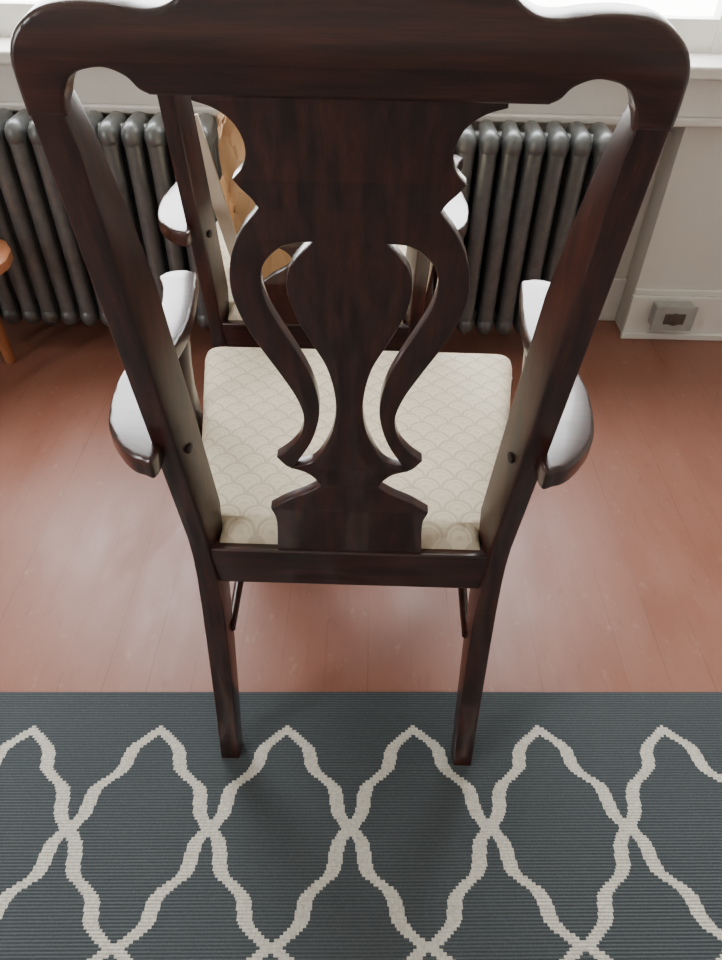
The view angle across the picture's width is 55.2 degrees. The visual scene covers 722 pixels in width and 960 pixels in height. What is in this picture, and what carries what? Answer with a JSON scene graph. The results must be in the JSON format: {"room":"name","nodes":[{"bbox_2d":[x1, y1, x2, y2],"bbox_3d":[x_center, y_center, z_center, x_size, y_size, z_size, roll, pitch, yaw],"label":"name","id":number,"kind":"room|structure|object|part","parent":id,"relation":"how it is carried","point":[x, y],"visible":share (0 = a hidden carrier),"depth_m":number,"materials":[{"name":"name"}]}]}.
{"room":"living room","nodes":[
{"label":"living room","id":0,"kind":"room"},
{"bbox_2d":[0,318,721,691],"bbox_3d":[-0.374,1.035,0.630,4.100,0.050,4.720,1,42,0],"label":"floor","id":1,"kind":"structure","parent":0,"point":[612,581],"depth_m":1.51,"materials":[{"name":"brown wood"}]},
{"bbox_2d":[0,239,15,363],"bbox_3d":[-1.073,-0.431,1.892,0.320,0.383,0.320,1,42,0],"label":"wooden stool","id":2,"kind":"object","parent":1,"relation":"on","point":[6,256],"visible":1,"depth_m":2.01,"materials":[{"name":"brown wood"}]},
{"bbox_3d":[-1.071,-0.558,1.776,0.320,0.038,0.320,1,42,0],"label":"stool seat","id":3,"kind":"part","parent":2,"relation":"part of","materials":[{"name":"brown wood"}]},
{"bbox_3d":[-1.062,-0.485,1.977,0.039,0.349,0.042,-9,43,-11],"label":"leg","id":4,"kind":"part","parent":2,"relation":"part of","materials":[{"name":"brown wood"}]},
{"bbox_2d":[0,108,221,327],"bbox_3d":[-0.829,-0.689,1.977,0.967,0.657,0.149,1,42,0],"label":"radiator","id":5,"kind":"object","parent":1,"relation":"on","point":[47,278],"visible":0.43,"depth_m":1.87,"materials":[{"name":"silver metal"}]},
{"bbox_2d":[157,95,468,350],"bbox_3d":[-0.090,-0.554,1.501,0.640,1.126,0.617,1,42,0],"label":"dining chair","id":6,"kind":"object","parent":1,"relation":"on","point":[186,218],"visible":0.32,"depth_m":1.33,"materials":[{"name":"brown wood"}]},
{"bbox_3d":[-0.363,-0.594,1.425,0.078,0.030,0.476,-3,43,-5],"label":"arm","id":7,"kind":"part","parent":6,"relation":"part of","materials":[{"name":"brown wood"}]},
{"bbox_3d":[-0.302,-0.373,1.358,0.059,1.045,0.132,1,42,0],"label":"post","id":8,"kind":"part","parent":6,"relation":"part of","materials":[{"name":"brown wood"}]},
{"bbox_2d":[194,112,290,278],"bbox_3d":[-0.226,-0.600,1.413,0.229,0.362,0.134,-7,43,-9],"label":"paper bag","id":9,"kind":"object","parent":6,"relation":"on","point":[231,205],"visible":0.23,"depth_m":1.36,"materials":[{"name":"paper"}]},
{"bbox_3d":[-0.096,-0.306,1.474,0.394,0.071,0.030,1,42,0],"label":"rail","id":10,"kind":"part","parent":6,"relation":"part of","materials":[{"name":"brown wood"}]},
{"bbox_2d":[216,221,432,323],"bbox_3d":[-0.091,-0.507,1.623,0.584,0.052,0.493,1,42,0],"label":"seat cushion","id":11,"kind":"object","parent":6,"relation":"on","point":[229,314],"depth_m":1.45,"materials":[{"name":"fabric"}]},
{"bbox_3d":[0.113,-0.364,1.358,0.059,1.045,0.132,1,42,0],"label":"post","id":12,"kind":"part","parent":6,"relation":"part of","materials":[{"name":"brown wood"}]},
{"bbox_3d":[0.177,-0.479,1.940,0.055,0.430,0.063,1,42,0],"label":"leg","id":13,"kind":"part","parent":6,"relation":"part of","materials":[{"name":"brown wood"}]},
{"bbox_3d":[0.183,-0.582,1.425,0.078,0.030,0.476,6,43,5],"label":"arm","id":14,"kind":"part","parent":6,"relation":"part of","materials":[{"name":"brown wood"}]},
{"bbox_2d":[0,692,721,959],"bbox_3d":[0.001,1.101,0.526,2.700,0.006,2.080,0,43,-1],"label":"rug","id":15,"kind":"object","parent":1,"relation":"on","point":[343,825],"visible":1,"depth_m":1.11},
{"bbox_2d":[10,0,690,765],"bbox_3d":[-0.009,-0.128,1.028,0.640,1.126,0.617,2,43,0],"label":"dining chair","id":16,"kind":"object","parent":15,"relation":"on","point":[347,459],"visible":1,"depth_m":0.63,"materials":[{"name":"brown wood"}]},
{"bbox_3d":[-0.223,0.051,0.887,0.059,1.045,0.132,2,43,0],"label":"post","id":17,"kind":"part","parent":16,"relation":"part of","materials":[{"name":"brown wood"}]},
{"bbox_3d":[-0.282,-0.170,0.954,0.078,0.030,0.476,-3,43,-4],"label":"arm","id":18,"kind":"part","parent":16,"relation":"part of","materials":[{"name":"brown wood"}]},
{"bbox_3d":[-0.017,0.119,1.001,0.394,0.071,0.030,2,43,0],"label":"rail","id":19,"kind":"part","parent":16,"relation":"part of","materials":[{"name":"brown wood"}]},
{"bbox_3d":[-0.008,-0.308,0.475,0.478,0.114,0.044,2,43,0],"label":"crest rail","id":20,"kind":"part","parent":16,"relation":"part of","materials":[{"name":"brown wood"}]},
{"bbox_2d":[202,347,511,549],"bbox_3d":[-0.010,-0.081,1.150,0.584,0.052,0.493,2,43,0],"label":"seat cushion","id":21,"kind":"object","parent":16,"relation":"on","point":[455,414],"depth_m":1.10,"materials":[{"name":"fabric"}]},
{"bbox_3d":[0.264,-0.155,0.951,0.078,0.030,0.476,6,43,5],"label":"arm","id":22,"kind":"part","parent":16,"relation":"part of","materials":[{"name":"brown wood"}]},
{"bbox_3d":[0.192,0.063,0.884,0.059,1.045,0.132,2,43,0],"label":"post","id":23,"kind":"part","parent":16,"relation":"part of","materials":[{"name":"brown wood"}]},
{"bbox_2d":[454,119,612,334],"bbox_3d":[0.358,-0.662,1.977,0.564,0.657,0.149,1,42,0],"label":"radiator","id":24,"kind":"object","parent":1,"relation":"on","point":[525,190],"visible":0.45,"depth_m":1.84,"materials":[{"name":"silver metal"}]},
{"bbox_2d":[13,3,721,331],"bbox_3d":[-0.315,-1.544,1.522,4.100,2.550,0.280,1,42,0],"label":"wall","id":25,"kind":"structure","parent":0,"point":[675,240],"depth_m":2.04,"materials":[{"name":"paint"}]},
{"bbox_2d":[0,0,38,36],"bbox_3d":[-0.936,-1.729,1.286,1.330,1.560,0.217,1,42,0],"label":"window","id":26,"kind":"structure","parent":25,"relation":"in","point":[11,12],"depth_m":1.79,"materials":[{"name":"white paint"}]},
{"bbox_2d":[0,37,721,127],"bbox_3d":[-0.320,-1.101,1.870,2.810,0.145,0.325,1,42,0],"label":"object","id":27,"kind":"structure","parent":25,"relation":"attached to","point":[104,90],"depth_m":1.79,"materials":[{"name":"white paint"}]},
{"bbox_2d":[599,278,626,320],"bbox_3d":[-0.411,-0.629,2.297,2.550,0.150,0.016,1,42,0],"label":"baseboard","id":28,"kind":"structure","parent":25,"relation":"attached to","point":[611,306],"depth_m":2.29,"materials":[{"name":"white paint"}]},
{"bbox_2d":[620,288,721,340],"bbox_3d":[1.281,-0.523,2.212,0.862,0.165,0.032,1,42,0],"label":"baseboard","id":29,"kind":"structure","parent":25,"relation":"attached to","point":[707,324],"depth_m":2.21,"materials":[{"name":"white paint"}]},
{"bbox_2d":[648,301,698,330],"bbox_3d":[0.982,-0.519,2.179,0.130,0.083,0.059,1,42,0],"label":"electrical outlet","id":30,"kind":"object","parent":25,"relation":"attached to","point":[664,315],"visible":1,"depth_m":2.16,"materials":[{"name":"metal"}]},
{"bbox_2d":[663,314,685,324],"bbox_3d":[0.982,-0.503,2.162,0.064,0.036,0.005,1,42,0],"label":"receptacle","id":31,"kind":"object","parent":30,"relation":"attached to","point":[668,319],"depth_m":2.16,"materials":[{"name":"brown plastic"}]},
{"bbox_2d":[662,0,721,53],"bbox_3d":[0.414,-1.698,1.286,1.330,1.560,0.217,1,42,0],"label":"window","id":32,"kind":"structure","parent":25,"relation":"in","point":[700,34],"depth_m":1.79,"materials":[{"name":"white paint"}]}
]}

